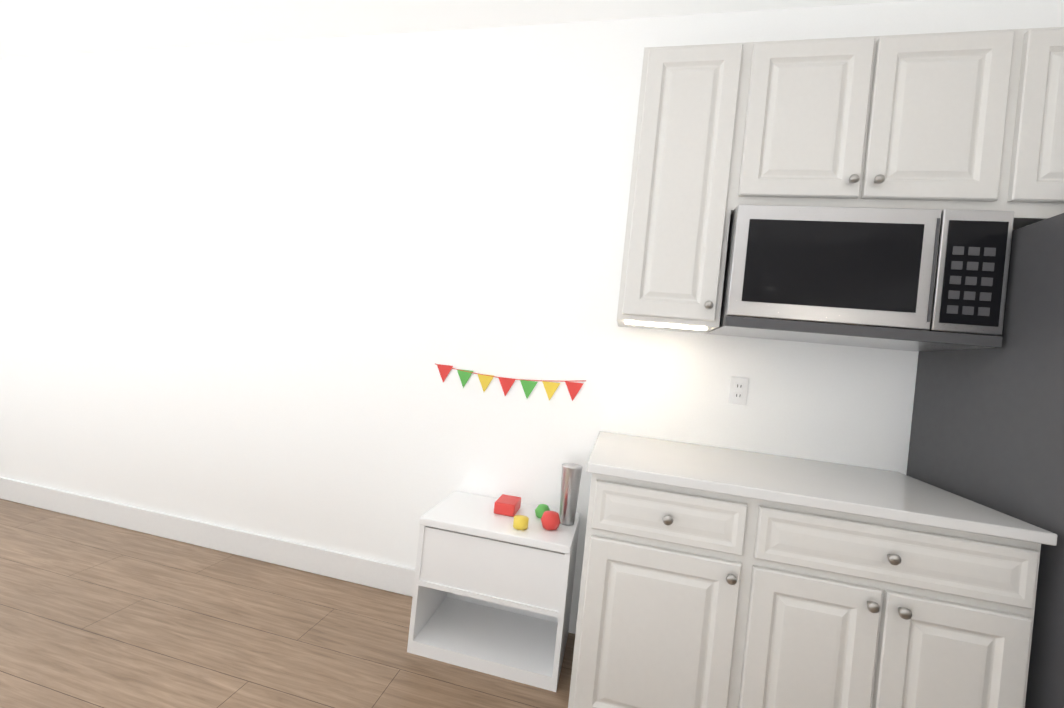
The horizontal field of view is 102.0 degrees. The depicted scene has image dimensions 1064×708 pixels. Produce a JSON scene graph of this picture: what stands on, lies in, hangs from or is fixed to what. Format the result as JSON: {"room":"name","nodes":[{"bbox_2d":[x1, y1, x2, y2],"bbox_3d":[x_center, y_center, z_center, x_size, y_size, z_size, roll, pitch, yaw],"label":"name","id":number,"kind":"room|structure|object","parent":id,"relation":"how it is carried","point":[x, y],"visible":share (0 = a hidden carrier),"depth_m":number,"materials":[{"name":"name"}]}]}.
{"room":"kitchen","nodes":[
{"label":"kitchen","id":0,"kind":"room"},
{"bbox_2d":[0,499,574,707],"bbox_3d":[0.253,1.291,-1.670,12.000,0.080,13.000,6,0,12],"label":"floor","id":1,"kind":"structure","parent":0,"point":[94,614],"depth_m":1.69,"materials":[{"name":"brown wood"}]},
{"bbox_2d":[407,491,579,691],"bbox_3d":[-0.140,0.946,1.811,0.600,0.540,0.366,6,0,12],"label":"nightstand","id":2,"kind":"object","parent":1,"relation":"on","point":[492,592],"visible":0.94,"depth_m":1.68,"materials":[{"name":"white wood"}]},
{"bbox_2d":[494,494,560,529],"bbox_3d":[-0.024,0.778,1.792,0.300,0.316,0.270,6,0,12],"label":"food","id":3,"kind":"object","parent":2,"relation":"on","point":[507,505],"visible":0.77,"depth_m":1.79,"materials":[{"name":"red food"}]},
{"bbox_2d":[559,463,582,525],"bbox_3d":[0.156,0.584,1.794,0.087,0.238,0.088,6,0,12],"label":"steel tumbler","id":4,"kind":"object","parent":2,"relation":"on","point":[570,480],"visible":0.96,"depth_m":1.76,"materials":[{"name":"silver metal"}]},
{"bbox_2d":[568,431,1057,707],"bbox_3d":[0.747,0.847,1.478,1.155,0.915,0.651,6,0,12],"label":"base cabinet","id":5,"kind":"object","parent":1,"relation":"on","point":[714,577],"visible":1,"depth_m":1.20,"materials":[{"name":"beige paint"}]},
{"bbox_2d":[906,213,1063,707],"bbox_3d":[1.806,0.528,1.177,0.920,1.765,0.809,6,0,12],"label":"fridge","id":6,"kind":"object","parent":1,"relation":"on","point":[987,427],"visible":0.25,"depth_m":1.23,"materials":[{"name":"grey metal"}]},
{"bbox_2d":[0,0,917,58],"bbox_3d":[0.527,-1.380,-1.665,12.000,0.410,13.000,6,0,12],"label":"ceiling","id":7,"kind":"structure","parent":0,"point":[32,28],"depth_m":2.16,"materials":[{"name":"paint"}]},
{"bbox_2d":[0,0,1063,633],"bbox_3d":[-1.056,-0.268,2.044,7.580,2.770,0.560,6,0,12],"label":"wall","id":8,"kind":"structure","parent":0,"point":[262,288],"depth_m":2.19,"materials":[{"name":"white paint"}]},
{"bbox_2d":[0,477,414,596],"bbox_3d":[-2.583,0.903,2.520,4.640,0.130,0.014,6,0,12],"label":"baseboard","id":9,"kind":"structure","parent":8,"relation":"attached to","point":[398,579],"depth_m":2.29,"materials":[{"name":"white paint"}]},
{"bbox_2d":[436,364,585,400],"bbox_3d":[-0.120,0.140,2.011,0.735,0.116,0.004,6,0,12],"label":"banner","id":10,"kind":"object","parent":8,"relation":"attached to","point":[528,386],"visible":1,"depth_m":2.01,"materials":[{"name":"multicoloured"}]},
{"bbox_2d":[617,42,752,332],"bbox_3d":[0.569,-0.610,1.705,0.355,1.008,0.349,6,0,12],"label":"upper cabinet","id":11,"kind":"object","parent":8,"relation":"attached to","point":[693,107],"depth_m":1.53,"materials":[{"name":"beige paint"}]},
{"bbox_2d":[625,321,706,329],"bbox_3d":[0.499,-0.106,1.621,0.295,0.006,0.040,6,0,12],"label":"led light","id":12,"kind":"object","parent":11,"relation":"attached to","point":[665,325],"visible":1,"depth_m":1.61,"materials":[{"name":"beige plastic"}]},
{"bbox_2d":[728,376,748,404],"bbox_3d":[0.864,0.154,1.802,0.070,0.114,0.009,6,0,12],"label":"outlet","id":13,"kind":"object","parent":8,"relation":"attached to","point":[738,391],"visible":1,"depth_m":1.80,"materials":[{"name":"white plastic"}]},
{"bbox_2d":[737,28,1032,210],"bbox_3d":[1.145,-0.760,1.585,0.785,0.594,0.349,6,0,12],"label":"upper cabinet","id":14,"kind":"object","parent":8,"relation":"attached to","point":[970,120],"depth_m":1.40,"materials":[{"name":"beige paint"}]},
{"bbox_2d":[704,204,1013,350],"bbox_3d":[1.087,-0.257,1.557,0.769,0.410,0.405,6,0,12],"label":"microwave","id":15,"kind":"object","parent":14,"relation":"attached to","point":[905,279],"visible":1,"depth_m":1.36,"materials":[{"name":"silver metal"}]},
{"bbox_2d":[1013,27,1063,229],"bbox_3d":[1.993,-0.673,1.401,0.960,0.594,0.349,6,0,12],"label":"upper cabinet","id":16,"kind":"object","parent":8,"relation":"attached to","point":[1040,176],"depth_m":1.32,"materials":[{"name":"beige paint"}]}
]}

